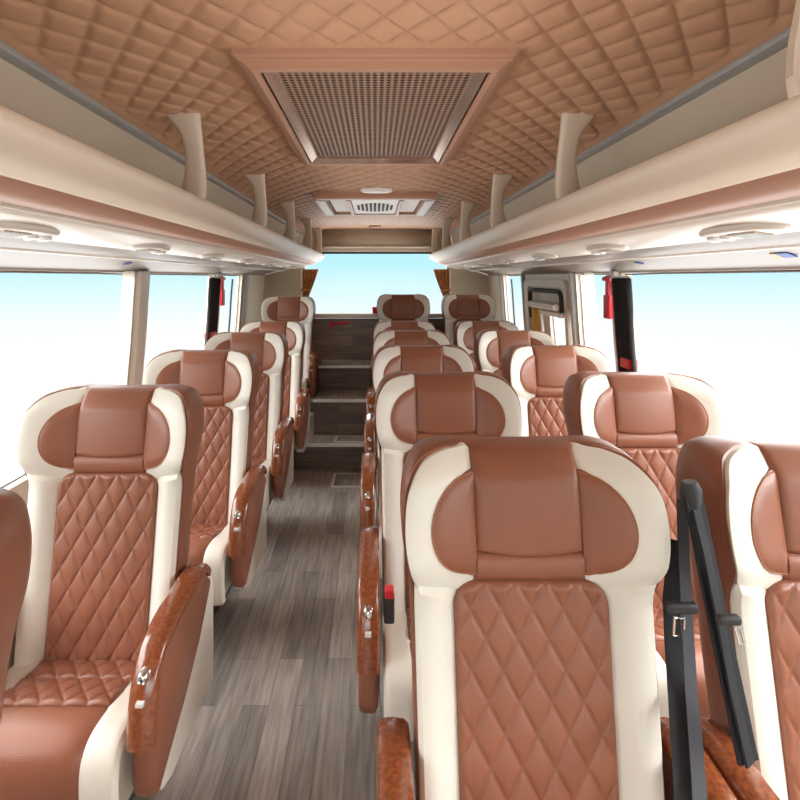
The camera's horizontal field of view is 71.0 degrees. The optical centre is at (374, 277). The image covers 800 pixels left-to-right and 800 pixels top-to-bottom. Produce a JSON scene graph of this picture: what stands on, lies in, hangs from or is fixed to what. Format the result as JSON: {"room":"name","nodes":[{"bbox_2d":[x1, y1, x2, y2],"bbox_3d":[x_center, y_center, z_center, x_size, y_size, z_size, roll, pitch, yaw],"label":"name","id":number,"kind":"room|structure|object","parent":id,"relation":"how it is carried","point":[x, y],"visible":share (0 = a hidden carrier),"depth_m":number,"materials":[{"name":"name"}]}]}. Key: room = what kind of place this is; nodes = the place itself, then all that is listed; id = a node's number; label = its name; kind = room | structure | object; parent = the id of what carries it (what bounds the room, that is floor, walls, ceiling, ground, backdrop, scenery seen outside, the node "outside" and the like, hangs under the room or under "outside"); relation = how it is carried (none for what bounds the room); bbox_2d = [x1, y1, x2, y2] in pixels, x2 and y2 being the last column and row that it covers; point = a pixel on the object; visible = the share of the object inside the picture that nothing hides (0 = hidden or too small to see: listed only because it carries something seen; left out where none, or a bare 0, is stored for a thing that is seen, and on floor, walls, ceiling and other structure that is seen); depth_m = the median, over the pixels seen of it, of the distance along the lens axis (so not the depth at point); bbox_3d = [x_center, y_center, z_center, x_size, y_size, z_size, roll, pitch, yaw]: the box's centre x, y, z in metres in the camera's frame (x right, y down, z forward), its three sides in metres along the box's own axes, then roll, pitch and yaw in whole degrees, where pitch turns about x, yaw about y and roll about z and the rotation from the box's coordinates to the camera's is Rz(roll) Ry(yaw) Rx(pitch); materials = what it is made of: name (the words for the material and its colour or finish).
{"room":"vehicle interior","nodes":[
{"label":"vehicle interior","id":0,"kind":"room"},
{"bbox_2d":[2,270,264,504],"bbox_3d":[-1.310,0.691,2.525,0.110,1.458,7.750,0,0,0],"label":"wall","id":1,"kind":"structure","parent":0,"point":[256,282],"depth_m":5.30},
{"bbox_2d":[0,270,122,487],"bbox_3d":[-1.313,0.367,1.010,0.073,0.786,3.820,0,0,0],"label":"window","id":2,"kind":"structure","parent":1,"relation":"in","point":[1,271],"depth_m":2.15,"materials":[{"name":"clear glass"}]},
{"bbox_2d":[115,271,134,384],"bbox_3d":[-1.280,0.383,2.857,0.070,0.835,0.135,0,0,0],"label":"trim","id":3,"kind":"structure","parent":1,"relation":"attached to","point":[128,280],"depth_m":2.84,"materials":[{"name":"white plastic"}]},
{"bbox_2d":[128,271,150,384],"bbox_3d":[-1.268,0.383,3.015,0.095,0.835,0.130,0,0,0],"label":"trim","id":4,"kind":"structure","parent":1,"relation":"attached to","point":[142,277],"depth_m":2.97,"materials":[{"name":"beige"}]},
{"bbox_2d":[0,40,324,275],"bbox_3d":[-0.921,-0.296,2.529,0.688,0.538,7.738,0,0,0],"label":"luggage rack","id":5,"kind":"object","parent":1,"relation":"attached to","point":[83,188],"visible":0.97,"depth_m":1.69,"materials":[{"name":"beige plastic"}]},
{"bbox_2d":[0,230,31,234],"bbox_3d":[-0.850,-0.102,1.300,0.048,0.009,0.100,0,0,0],"label":"air vent","id":6,"kind":"object","parent":5,"relation":"attached to","point":[2,232],"depth_m":1.29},
{"bbox_2d":[23,235,38,240],"bbox_3d":[-0.850,-0.099,1.385,0.034,0.013,0.034,0,0,0],"label":"reading lamp","id":7,"kind":"object","parent":5,"relation":"attached to","point":[31,237],"depth_m":1.37,"materials":[{"name":"white"}]},
{"bbox_2d":[204,277,220,346],"bbox_3d":[-1.233,0.355,4.230,0.088,0.730,0.280,0,0,0],"label":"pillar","id":8,"kind":"structure","parent":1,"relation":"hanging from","point":[214,282],"depth_m":4.16,"materials":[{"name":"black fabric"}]},
{"bbox_2d":[220,276,225,305],"bbox_3d":[-1.215,0.102,4.457,0.028,0.235,0.097,0,0,0],"label":"hammer","id":9,"kind":"object","parent":1,"relation":"attached to","point":[222,291],"visible":0.94,"depth_m":4.44,"materials":[{"name":"red plastic"}]},
{"bbox_2d":[222,275,239,331],"bbox_3d":[-1.313,0.367,4.940,0.073,0.786,0.720,0,0,0],"label":"window","id":10,"kind":"structure","parent":1,"relation":"in","point":[222,275],"depth_m":5.29,"materials":[{"name":"clear glass"}]},
{"bbox_2d":[228,279,232,331],"bbox_3d":[-1.279,0.385,4.912,0.075,0.752,0.029,0,0,21],"label":"window divider","id":11,"kind":"object","parent":10,"relation":"attached to","point":[232,279],"visible":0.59,"depth_m":4.90,"materials":[{"name":"grey rubber"}]},
{"bbox_2d":[239,274,246,331],"bbox_3d":[-1.270,0.383,5.380,0.090,0.835,0.080,0,0,0],"label":"trim","id":12,"kind":"structure","parent":1,"relation":"attached to","point":[244,286],"depth_m":5.35,"materials":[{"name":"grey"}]},
{"bbox_2d":[244,274,249,324],"bbox_3d":[-1.275,0.383,5.505,0.080,0.835,0.090,0,0,0],"label":"trim","id":13,"kind":"structure","parent":1,"relation":"attached to","point":[247,287],"depth_m":5.48,"materials":[{"name":"grey"}]},
{"bbox_2d":[133,470,415,799],"bbox_3d":[0.000,1.435,1.405,3.000,0.030,5.510,0,0,0],"label":"floor","id":14,"kind":"structure","parent":0,"point":[279,717],"depth_m":1.99,"materials":[{"name":"grey wood"}]},
{"bbox_2d":[0,488,31,723],"bbox_3d":[-0.765,0.873,0.618,0.562,1.095,0.631,0,0,0],"label":"seat","id":15,"kind":"object","parent":14,"relation":"on","point":[15,525],"visible":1,"depth_m":0.83,"materials":[{"name":"brown leather"}]},
{"bbox_2d":[0,384,212,799],"bbox_3d":[-0.755,0.873,1.473,0.562,1.095,0.631,0,0,0],"label":"seat","id":16,"kind":"object","parent":14,"relation":"on","point":[110,673],"visible":0.99,"depth_m":1.52,"materials":[{"name":"brown leather"}]},
{"bbox_2d":[0,707,107,799],"bbox_3d":[-0.755,1.082,1.236,0.286,0.209,0.157,0,0,0],"label":"cushion","id":17,"kind":"object","parent":16,"relation":"on","point":[46,752],"depth_m":1.18,"materials":[{"name":"brown leather"}]},
{"bbox_2d":[39,403,80,467],"bbox_3d":[-0.889,0.453,1.590,0.117,0.180,0.048,0,0,-36],"label":"cushion","id":18,"kind":"object","parent":16,"relation":"on","point":[59,423],"depth_m":1.58,"materials":[{"name":"brown leather"}]},
{"bbox_2d":[3,677,131,707],"bbox_3d":[-0.755,1.010,1.360,0.284,0.050,0.120,0,0,0],"label":"quilt","id":19,"kind":"object","parent":16,"relation":"on","point":[94,692],"depth_m":1.35,"materials":[{"name":"brown leather"}]},
{"bbox_2d":[25,659,135,679],"bbox_3d":[-0.755,1.028,1.462,0.284,0.032,0.085,0,0,0],"label":"quilt","id":20,"kind":"object","parent":16,"relation":"on","point":[46,669],"depth_m":1.45,"materials":[{"name":"brown leather"}]},
{"bbox_2d":[118,742,133,799],"bbox_3d":[-0.755,1.116,1.377,0.400,0.199,0.355,0,0,0],"label":"cushion","id":21,"kind":"object","parent":16,"relation":"on","point":[125,785],"depth_m":1.24,"materials":[{"name":"beige leather"}]},
{"bbox_2d":[143,403,168,467],"bbox_3d":[-0.621,0.453,1.590,0.117,0.180,0.048,0,0,36],"label":"cushion","id":22,"kind":"object","parent":16,"relation":"on","point":[155,415],"depth_m":1.58,"materials":[{"name":"brown leather"}]},
{"bbox_2d":[143,349,266,617],"bbox_3d":[-0.755,0.873,2.308,0.562,1.095,0.631,0,0,0],"label":"seat","id":23,"kind":"object","parent":14,"relation":"on","point":[229,524],"visible":0.52,"depth_m":2.38,"materials":[{"name":"brown leather"}]},
{"bbox_2d":[156,360,180,384],"bbox_3d":[-0.889,0.453,2.425,0.117,0.180,0.048,0,0,-36],"label":"cushion","id":24,"kind":"object","parent":23,"relation":"on","point":[167,371],"depth_m":2.42,"materials":[{"name":"brown leather"}]},
{"bbox_2d":[188,538,212,564],"bbox_3d":[-0.755,1.082,2.071,0.286,0.209,0.157,0,0,0],"label":"cushion","id":25,"kind":"object","parent":23,"relation":"on","point":[200,549],"depth_m":2.03,"materials":[{"name":"brown leather"}]},
{"bbox_2d":[190,529,221,538],"bbox_3d":[-0.755,1.010,2.195,0.284,0.050,0.120,0,0,0],"label":"quilt","id":26,"kind":"object","parent":23,"relation":"on","point":[195,533],"depth_m":2.18,"materials":[{"name":"brown leather"}]},
{"bbox_2d":[191,523,226,530],"bbox_3d":[-0.755,1.028,2.297,0.284,0.032,0.085,0,0,0],"label":"quilt","id":27,"kind":"object","parent":23,"relation":"on","point":[194,526],"depth_m":2.29,"materials":[{"name":"brown leather"}]},
{"bbox_2d":[224,552,231,593],"bbox_3d":[-0.755,1.116,2.212,0.400,0.199,0.355,0,0,0],"label":"cushion","id":28,"kind":"object","parent":23,"relation":"on","point":[227,560],"depth_m":2.11,"materials":[{"name":"beige leather"}]},
{"bbox_2d":[223,360,240,402],"bbox_3d":[-0.621,0.453,2.425,0.117,0.180,0.048,0,0,36],"label":"cushion","id":29,"kind":"object","parent":23,"relation":"on","point":[231,368],"depth_m":2.41,"materials":[{"name":"brown leather"}]},
{"bbox_2d":[204,332,293,509],"bbox_3d":[-0.755,0.873,3.148,0.562,1.095,0.631,0,0,0],"label":"seat","id":30,"kind":"object","parent":14,"relation":"on","point":[273,434],"visible":0.3,"depth_m":3.22,"materials":[{"name":"brown leather"}]},
{"bbox_2d":[215,339,229,349],"bbox_3d":[-0.889,0.453,3.265,0.117,0.180,0.048,0,0,-36],"label":"cushion","id":31,"kind":"object","parent":30,"relation":"on","point":[220,344],"depth_m":3.27,"materials":[{"name":"brown leather"}]},
{"bbox_2d":[262,339,274,369],"bbox_3d":[-0.621,0.453,3.265,0.117,0.180,0.048,0,0,36],"label":"cushion","id":32,"kind":"object","parent":30,"relation":"on","point":[268,345],"depth_m":3.25,"materials":[{"name":"brown leather"}]},
{"bbox_2d":[269,472,272,500],"bbox_3d":[-0.755,1.116,3.053,0.400,0.199,0.355,0,0,0],"label":"cushion","id":33,"kind":"object","parent":30,"relation":"on","point":[270,476],"depth_m":2.97,"materials":[{"name":"brown leather"}]},
{"bbox_2d":[240,321,310,451],"bbox_3d":[-0.755,0.873,3.988,0.562,1.095,0.631,0,0,0],"label":"seat","id":34,"kind":"object","parent":14,"relation":"on","point":[296,404],"visible":0.2,"depth_m":4.06,"materials":[{"name":"brown leather"}]},
{"bbox_2d":[286,327,295,350],"bbox_3d":[-0.615,0.453,4.113,0.084,0.180,0.086,0,0,0],"label":"cushion","id":35,"kind":"object","parent":34,"relation":"on","point":[290,331],"depth_m":4.09,"materials":[{"name":"brown leather"}]},
{"bbox_2d":[331,473,360,486],"bbox_3d":[-0.160,1.418,3.935,0.280,0.004,0.270,0,0,0],"label":"floor plate","id":36,"kind":"object","parent":14,"relation":"on","point":[339,479],"visible":0.6,"depth_m":3.92,"materials":[{"name":"silver metal"}]},
{"bbox_2d":[366,320,435,451],"bbox_3d":[0.222,0.873,4.048,0.562,1.095,0.631,0,0,0],"label":"seat","id":37,"kind":"object","parent":14,"relation":"on","point":[381,325],"visible":0.02,"depth_m":4.18,"materials":[{"name":"brown leather"}]},
{"bbox_2d":[364,330,449,497],"bbox_3d":[0.222,0.873,3.268,0.562,1.095,0.631,0,0,0],"label":"seat","id":38,"kind":"object","parent":14,"relation":"on","point":[385,337],"visible":0.06,"depth_m":3.39,"materials":[{"name":"brown leather"}]},
{"bbox_2d":[384,337,394,345],"bbox_3d":[0.088,0.453,3.385,0.117,0.180,0.048,0,0,-36],"label":"cushion","id":39,"kind":"object","parent":38,"relation":"on","point":[387,340],"depth_m":3.39,"materials":[{"name":"brown leather"}]},
{"bbox_2d":[427,337,438,344],"bbox_3d":[0.356,0.453,3.385,0.117,0.180,0.048,0,0,36],"label":"cushion","id":40,"kind":"object","parent":38,"relation":"on","point":[430,340],"depth_m":3.40,"materials":[{"name":"brown leather"}]},
{"bbox_2d":[360,345,473,578],"bbox_3d":[0.222,0.873,2.488,0.562,1.095,0.631,0,0,0],"label":"seat","id":41,"kind":"object","parent":14,"relation":"on","point":[387,359],"visible":0.09,"depth_m":2.59,"materials":[{"name":"brown leather"}]},
{"bbox_2d":[384,355,401,375],"bbox_3d":[0.088,0.453,2.605,0.117,0.180,0.048,0,0,-36],"label":"cushion","id":42,"kind":"object","parent":41,"relation":"on","point":[392,363],"depth_m":2.60,"materials":[{"name":"brown leather"}]},
{"bbox_2d":[443,355,461,371],"bbox_3d":[0.356,0.453,2.605,0.117,0.180,0.048,0,0,36],"label":"cushion","id":43,"kind":"object","parent":41,"relation":"on","point":[451,363],"depth_m":2.61,"materials":[{"name":"brown leather"}]},
{"bbox_2d":[357,371,521,741],"bbox_3d":[0.234,0.873,1.708,0.562,1.095,0.631,0,0,0],"label":"seat","id":44,"kind":"object","parent":14,"relation":"on","point":[411,407],"visible":0.3,"depth_m":1.78,"materials":[{"name":"brown leather"}]},
{"bbox_2d":[384,585,394,623],"bbox_3d":[0.038,0.874,1.499,0.028,0.092,0.032,0,0,0],"label":"seat belt buckle","id":45,"kind":"object","parent":44,"relation":"attached to","point":[389,599],"visible":1,"depth_m":1.49,"materials":[{"name":"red plastic"}]},
{"bbox_2d":[392,387,416,444],"bbox_3d":[0.100,0.453,1.825,0.117,0.180,0.048,0,0,-36],"label":"cushion","id":46,"kind":"object","parent":44,"relation":"on","point":[404,399],"depth_m":1.81,"materials":[{"name":"brown leather"}]},
{"bbox_2d":[475,387,503,435],"bbox_3d":[0.368,0.453,1.825,0.117,0.180,0.048,0,0,36],"label":"cushion","id":47,"kind":"object","parent":44,"relation":"on","point":[489,401],"depth_m":1.82,"materials":[{"name":"brown leather"}]},
{"bbox_2d":[454,320,517,370],"bbox_3d":[0.835,0.873,4.048,0.562,1.095,0.631,0,0,0],"label":"seat","id":48,"kind":"object","parent":14,"relation":"on","point":[465,332],"visible":0.09,"depth_m":4.17,"materials":[{"name":"brown leather"}]},
{"bbox_2d":[464,326,473,349],"bbox_3d":[0.701,0.453,4.165,0.117,0.180,0.048,0,0,-36],"label":"cushion","id":49,"kind":"object","parent":48,"relation":"on","point":[468,330],"depth_m":4.15,"materials":[{"name":"brown leather"}]},
{"bbox_2d":[474,330,554,376],"bbox_3d":[0.850,0.873,3.268,0.562,1.095,0.631,0,0,0],"label":"seat","id":50,"kind":"object","parent":14,"relation":"on","point":[490,346],"visible":0.07,"depth_m":3.39,"materials":[{"name":"brown leather"}]},
{"bbox_2d":[487,337,498,367],"bbox_3d":[0.716,0.453,3.385,0.117,0.180,0.048,0,0,-36],"label":"cushion","id":51,"kind":"object","parent":50,"relation":"on","point":[492,342],"depth_m":3.37,"materials":[{"name":"brown leather"}]},
{"bbox_2d":[530,337,542,344],"bbox_3d":[0.984,0.453,3.385,0.117,0.180,0.048,0,0,36],"label":"cushion","id":52,"kind":"object","parent":50,"relation":"on","point":[533,340],"depth_m":3.40,"materials":[{"name":"brown leather"}]},
{"bbox_2d":[502,345,610,435],"bbox_3d":[0.850,0.873,2.488,0.562,1.095,0.631,0,0,0],"label":"seat","id":53,"kind":"object","parent":14,"relation":"on","point":[538,374],"visible":0.29,"depth_m":2.60,"materials":[{"name":"brown leather"}]},
{"bbox_2d":[521,355,536,394],"bbox_3d":[0.716,0.453,2.605,0.117,0.180,0.048,0,0,-36],"label":"cushion","id":54,"kind":"object","parent":53,"relation":"on","point":[528,362],"depth_m":2.59,"materials":[{"name":"brown leather"}]},
{"bbox_2d":[576,355,597,371],"bbox_3d":[0.984,0.453,2.605,0.117,0.180,0.048,0,0,36],"label":"cushion","id":55,"kind":"object","parent":53,"relation":"on","point":[583,362],"depth_m":2.61,"materials":[{"name":"brown leather"}]},
{"bbox_2d":[377,435,737,799],"bbox_3d":[0.284,0.873,0.908,0.562,1.095,0.631,0,0,0],"label":"seat","id":56,"kind":"object","parent":14,"relation":"on","point":[536,565],"visible":1,"depth_m":0.99,"materials":[{"name":"brown leather"}]},
{"bbox_2d":[433,468,476,574],"bbox_3d":[0.150,0.453,1.025,0.117,0.180,0.048,0,0,-36],"label":"cushion","id":57,"kind":"object","parent":56,"relation":"on","point":[454,489],"depth_m":1.01,"materials":[{"name":"brown leather"}]},
{"bbox_2d":[577,468,636,574],"bbox_3d":[0.418,0.453,1.025,0.117,0.180,0.048,0,0,36],"label":"cushion","id":58,"kind":"object","parent":56,"relation":"on","point":[606,497],"depth_m":1.02,"materials":[{"name":"brown leather"}]},
{"bbox_2d":[663,499,706,799],"bbox_3d":[0.515,0.620,0.933,0.056,0.403,0.312,0,0,25],"label":"belt","id":59,"kind":"object","parent":56,"relation":"attached to","point":[686,741],"visible":0.97,"depth_m":0.97,"materials":[{"name":"grey"}]},
{"bbox_2d":[679,479,758,768],"bbox_3d":[0.566,0.554,0.930,0.056,0.391,0.155,0,0,0],"label":"belt","id":60,"kind":"object","parent":56,"relation":"attached to","point":[719,621],"visible":1,"depth_m":0.89,"materials":[{"name":"black fabric"}]},
{"bbox_2d":[563,371,726,717],"bbox_3d":[0.885,0.873,1.708,0.562,1.095,0.631,0,0,0],"label":"seat","id":61,"kind":"object","parent":14,"relation":"on","point":[649,417],"visible":0.25,"depth_m":1.82,"materials":[{"name":"brown leather"}]},
{"bbox_2d":[595,387,616,444],"bbox_3d":[0.751,0.453,1.825,0.117,0.180,0.048,0,0,-36],"label":"cushion","id":62,"kind":"object","parent":61,"relation":"on","point":[605,397],"depth_m":1.82,"materials":[{"name":"brown leather"}]},
{"bbox_2d":[653,608,697,621],"bbox_3d":[0.885,1.028,1.698,0.284,0.032,0.085,0,0,0],"label":"quilt","id":63,"kind":"object","parent":61,"relation":"on","point":[657,612],"depth_m":1.69,"materials":[{"name":"brown leather"}]},
{"bbox_2d":[654,621,699,640],"bbox_3d":[0.885,1.010,1.595,0.284,0.050,0.120,0,0,0],"label":"quilt","id":64,"kind":"object","parent":61,"relation":"on","point":[658,625],"depth_m":1.57,"materials":[{"name":"brown leather"}]},
{"bbox_2d":[655,641,709,717],"bbox_3d":[0.885,1.082,1.471,0.286,0.209,0.157,0,0,0],"label":"cushion","id":65,"kind":"object","parent":61,"relation":"on","point":[660,647],"depth_m":1.41,"materials":[{"name":"brown leather"}]},
{"bbox_2d":[671,387,707,444],"bbox_3d":[1.019,0.453,1.825,0.117,0.180,0.048,0,0,36],"label":"cushion","id":66,"kind":"object","parent":61,"relation":"on","point":[689,405],"depth_m":1.82,"materials":[{"name":"brown leather"}]},
{"bbox_2d":[675,435,799,799],"bbox_3d":[0.852,0.873,0.908,0.562,1.095,0.631,0,0,0],"label":"seat","id":67,"kind":"object","parent":14,"relation":"on","point":[750,485],"visible":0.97,"depth_m":1.00,"materials":[{"name":"brown leather"}]},
{"bbox_2d":[753,469,787,574],"bbox_3d":[0.718,0.453,1.025,0.117,0.180,0.048,0,0,-36],"label":"cushion","id":68,"kind":"object","parent":67,"relation":"on","point":[770,486],"depth_m":1.02,"materials":[{"name":"brown leather"}]},
{"bbox_2d":[308,412,375,442],"bbox_3d":[0.000,1.345,5.280,3.000,0.210,2.240,0,0,0],"label":"floor","id":69,"kind":"structure","parent":0,"point":[313,438],"depth_m":4.38,"materials":[{"name":"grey wood"}]},
{"bbox_2d":[261,296,319,401],"bbox_3d":[-0.768,0.713,4.838,0.562,1.095,0.631,0,0,0],"label":"seat","id":70,"kind":"object","parent":69,"relation":"on","point":[274,308],"visible":0.23,"depth_m":4.93,"materials":[{"name":"brown leather"}]},
{"bbox_2d":[267,301,277,320],"bbox_3d":[-0.902,0.293,4.955,0.117,0.180,0.048,0,0,-36],"label":"cushion","id":71,"kind":"object","parent":70,"relation":"on","point":[272,306],"depth_m":4.94,"materials":[{"name":"brown leather"}]},
{"bbox_2d":[299,301,307,320],"bbox_3d":[-0.634,0.293,4.955,0.117,0.180,0.048,0,0,36],"label":"cushion","id":72,"kind":"object","parent":70,"relation":"on","point":[303,305],"depth_m":4.94,"materials":[{"name":"brown leather"}]},
{"bbox_2d":[294,447,376,469],"bbox_3d":[0.020,1.335,4.156,2.700,0.170,0.008,0,0,0],"label":"stair riser","id":73,"kind":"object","parent":69,"relation":"attached to","point":[312,458],"depth_m":4.15,"materials":[{"name":"brown wood"}]},
{"bbox_2d":[306,443,375,446],"bbox_3d":[0.020,1.243,4.165,2.700,0.014,0.050,0,0,0],"label":"trim","id":74,"kind":"structure","parent":69,"relation":"attached to","point":[308,444],"depth_m":4.14,"materials":[{"name":"silver metal"}]},
{"bbox_2d":[313,360,370,434],"bbox_3d":[-0.261,0.996,4.793,0.452,0.488,0.754,0,0,0],"label":"stair","id":75,"kind":"structure","parent":69,"relation":"on","point":[340,400],"depth_m":4.52,"materials":[{"name":"brown wood"}]},
{"bbox_2d":[334,436,363,442],"bbox_3d":[-0.185,1.238,4.305,0.250,0.004,0.170,0,0,0],"label":"floor plate","id":76,"kind":"object","parent":69,"relation":"on","point":[338,439],"visible":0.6,"depth_m":4.29,"materials":[{"name":"silver metal"}]},
{"bbox_2d":[310,313,443,411],"bbox_3d":[0.225,0.785,5.202,1.650,0.910,0.115,0,0,0],"label":"wall","id":77,"kind":"structure","parent":69,"relation":"on","point":[353,340],"depth_m":5.17,"materials":[{"name":"brown wood"}]},
{"bbox_2d":[371,294,429,386],"bbox_3d":[0.250,0.693,4.838,0.562,1.095,0.631,0,0,0],"label":"seat","id":78,"kind":"object","parent":69,"relation":"on","point":[390,307],"visible":0.14,"depth_m":4.95,"materials":[{"name":"brown leather"}]},
{"bbox_2d":[383,298,391,317],"bbox_3d":[0.116,0.273,4.955,0.117,0.180,0.048,0,0,-36],"label":"cushion","id":79,"kind":"object","parent":78,"relation":"on","point":[387,302],"depth_m":4.94,"materials":[{"name":"brown leather"}]},
{"bbox_2d":[414,298,423,318],"bbox_3d":[0.384,0.273,4.955,0.117,0.180,0.048,0,0,36],"label":"cushion","id":80,"kind":"object","parent":78,"relation":"on","point":[418,302],"depth_m":4.94,"materials":[{"name":"brown leather"}]},
{"bbox_2d":[441,294,495,344],"bbox_3d":[0.830,0.693,4.838,0.562,1.095,0.631,0,0,0],"label":"seat","id":81,"kind":"object","parent":69,"relation":"on","point":[455,308],"visible":0.2,"depth_m":4.95,"materials":[{"name":"brown leather"}]},
{"bbox_2d":[449,298,457,318],"bbox_3d":[0.696,0.273,4.955,0.117,0.180,0.048,0,0,-36],"label":"cushion","id":82,"kind":"object","parent":81,"relation":"on","point":[453,302],"depth_m":4.94,"materials":[{"name":"brown leather"}]},
{"bbox_2d":[479,298,489,318],"bbox_3d":[0.964,0.273,4.955,0.117,0.180,0.048,0,0,36],"label":"cushion","id":83,"kind":"object","parent":81,"relation":"on","point":[484,303],"depth_m":4.94,"materials":[{"name":"brown leather"}]},
{"bbox_2d":[263,230,489,300],"bbox_3d":[0.015,0.395,6.430,2.870,2.050,0.060,0,0,0],"label":"wall","id":84,"kind":"structure","parent":0,"point":[284,283],"depth_m":6.40,"materials":[{"name":"plastic"}]},
{"bbox_2d":[301,269,317,296],"bbox_3d":[-0.740,0.090,6.345,0.202,0.381,0.050,0,0,0],"label":"curtain","id":85,"kind":"object","parent":84,"relation":"hanging from","point":[309,275],"visible":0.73,"depth_m":6.34,"materials":[{"name":"orange fabric"}]},
{"bbox_2d":[322,229,431,246],"bbox_3d":[0.020,-0.453,6.367,1.240,0.205,0.059,0,0,0],"label":"trim","id":86,"kind":"structure","parent":84,"relation":"attached to","point":[335,237],"depth_m":6.35,"materials":[{"name":"plastic"}]},
{"bbox_2d":[322,248,431,251],"bbox_3d":[0.020,-0.323,6.383,1.320,0.045,0.035,0,0,0],"label":"trim","id":87,"kind":"structure","parent":84,"relation":"attached to","point":[323,249],"depth_m":6.37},
{"bbox_2d":[322,252,431,253],"bbox_3d":[0.010,0.113,6.417,1.620,0.815,0.054,0,0,0],"label":"trim","id":88,"kind":"structure","parent":84,"relation":"in","point":[322,252],"depth_m":6.39,"materials":[{"name":"beige plastic"}]},
{"bbox_2d":[324,246,429,247],"bbox_3d":[0.020,-0.352,6.355,1.200,0.025,0.026,0,0,0],"label":"trim","id":89,"kind":"structure","parent":84,"relation":"attached to","point":[324,246],"depth_m":6.34,"materials":[{"name":"beige"}]},
{"bbox_2d":[433,269,450,296],"bbox_3d":[0.760,0.090,6.345,0.202,0.381,0.050,0,0,0],"label":"curtain","id":90,"kind":"object","parent":84,"relation":"hanging from","point":[442,275],"visible":0.72,"depth_m":6.34,"materials":[{"name":"orange fabric"}]},
{"bbox_2d":[0,0,795,232],"bbox_3d":[0.020,-0.534,2.529,1.695,0.060,7.757,0,0,0],"label":"ceiling","id":91,"kind":"structure","parent":0,"point":[616,62],"depth_m":1.39,"materials":[{"name":"beige leather"}]},
{"bbox_2d":[232,48,517,164],"bbox_3d":[0.000,-0.536,1.966,0.690,0.057,1.238,0,0,0],"label":"ceiling vent","id":92,"kind":"object","parent":91,"relation":"in","point":[338,102],"visible":1,"depth_m":1.62,"materials":[{"name":"beige paint"}]},
{"bbox_2d":[313,191,436,215],"bbox_3d":[0.000,-0.532,4.120,0.800,0.056,1.000,0,0,0],"label":"roof hatch","id":93,"kind":"object","parent":91,"relation":"attached to","point":[331,203],"visible":1,"depth_m":3.90,"materials":[{"name":"beige paint"}]},
{"bbox_2d":[361,187,392,193],"bbox_3d":[0.010,-0.546,3.500,0.200,0.029,0.100,0,0,0],"label":"recessed light","id":94,"kind":"object","parent":91,"relation":"in","point":[378,190],"visible":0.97,"depth_m":3.46,"materials":[{"name":"white"}]},
{"bbox_2d":[488,269,799,371],"bbox_3d":[1.350,0.691,2.525,0.110,1.458,7.750,0,0,0],"label":"wall","id":95,"kind":"structure","parent":0,"point":[494,288],"depth_m":4.22,"materials":[{"name":"plastic"}]},
{"bbox_2d":[499,275,505,320],"bbox_3d":[1.310,0.383,5.730,0.090,0.835,0.100,0,0,0],"label":"trim","id":96,"kind":"structure","parent":95,"relation":"attached to","point":[501,285],"depth_m":5.69,"materials":[{"name":"grey"}]},
{"bbox_2d":[520,274,525,329],"bbox_3d":[1.310,0.383,4.875,0.090,0.835,0.070,0,0,0],"label":"trim","id":97,"kind":"structure","parent":95,"relation":"attached to","point":[521,275],"depth_m":4.86,"materials":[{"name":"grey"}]},
{"bbox_2d":[524,280,572,344],"bbox_3d":[1.286,0.542,4.270,0.137,1.055,1.060,0,0,0],"label":"door","id":98,"kind":"structure","parent":95,"relation":"in","point":[532,310],"depth_m":4.09,"materials":[{"name":"grey plastic"}]},
{"bbox_2d":[568,273,578,344],"bbox_3d":[1.310,0.383,3.672,0.090,0.835,0.055,0,0,0],"label":"trim","id":99,"kind":"structure","parent":95,"relation":"attached to","point":[571,279],"depth_m":3.65,"materials":[{"name":"grey"}]},
{"bbox_2d":[584,272,598,349],"bbox_3d":[1.321,0.383,3.395,0.068,0.835,0.150,0,0,0],"label":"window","id":100,"kind":"structure","parent":95,"relation":"attached to","point":[588,276],"depth_m":3.38,"materials":[{"name":"white plastic"}]},
{"bbox_2d":[579,273,608,345],"bbox_3d":[1.353,0.367,3.340,0.073,0.786,0.560,0,0,0],"label":"window","id":101,"kind":"structure","parent":95,"relation":"in","point":[603,273],"depth_m":3.61,"materials":[{"name":"clear glass"}]},
{"bbox_2d":[602,275,611,318],"bbox_3d":[1.255,0.102,3.017,0.028,0.235,0.097,0,0,0],"label":"hammer","id":102,"kind":"object","parent":95,"relation":"attached to","point":[607,298],"visible":0.91,"depth_m":3.00,"materials":[{"name":"red plastic"}]},
{"bbox_2d":[429,0,799,275],"bbox_3d":[0.961,-0.296,2.529,0.688,0.538,7.738,0,0,0],"label":"luggage rack","id":103,"kind":"object","parent":95,"relation":"attached to","point":[707,179],"visible":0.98,"depth_m":1.57,"materials":[{"name":"beige plastic"}]},
{"bbox_2d":[726,231,774,236],"bbox_3d":[0.890,-0.102,1.330,0.048,0.009,0.100,0,0,0],"label":"grille","id":104,"kind":"object","parent":103,"relation":"attached to","point":[735,233],"depth_m":1.31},
{"bbox_2d":[769,252,797,257],"bbox_3d":[1.188,-0.067,1.630,0.032,0.016,0.070,0,0,0],"label":"sticker","id":105,"kind":"object","parent":103,"relation":"on","point":[778,254],"visible":1,"depth_m":1.62,"materials":[{"name":"blue"}]},
{"bbox_2d":[609,271,619,371],"bbox_3d":[1.308,0.383,3.010,0.095,0.835,0.080,0,0,0],"label":"trim","id":106,"kind":"structure","parent":95,"relation":"attached to","point":[611,273],"depth_m":3.00,"materials":[{"name":"beige"}]},
{"bbox_2d":[611,276,636,371],"bbox_3d":[1.273,0.355,2.840,0.088,0.730,0.220,0,0,0],"label":"curtain","id":107,"kind":"object","parent":95,"relation":"hanging from","point":[621,285],"visible":0.63,"depth_m":2.82,"materials":[{"name":"black fabric"}]},
{"bbox_2d":[626,270,799,275],"bbox_3d":[1.353,0.367,1.025,0.073,0.786,3.850,0,0,0],"label":"window frame","id":108,"kind":"structure","parent":95,"relation":"in","point":[756,271],"depth_m":2.12,"materials":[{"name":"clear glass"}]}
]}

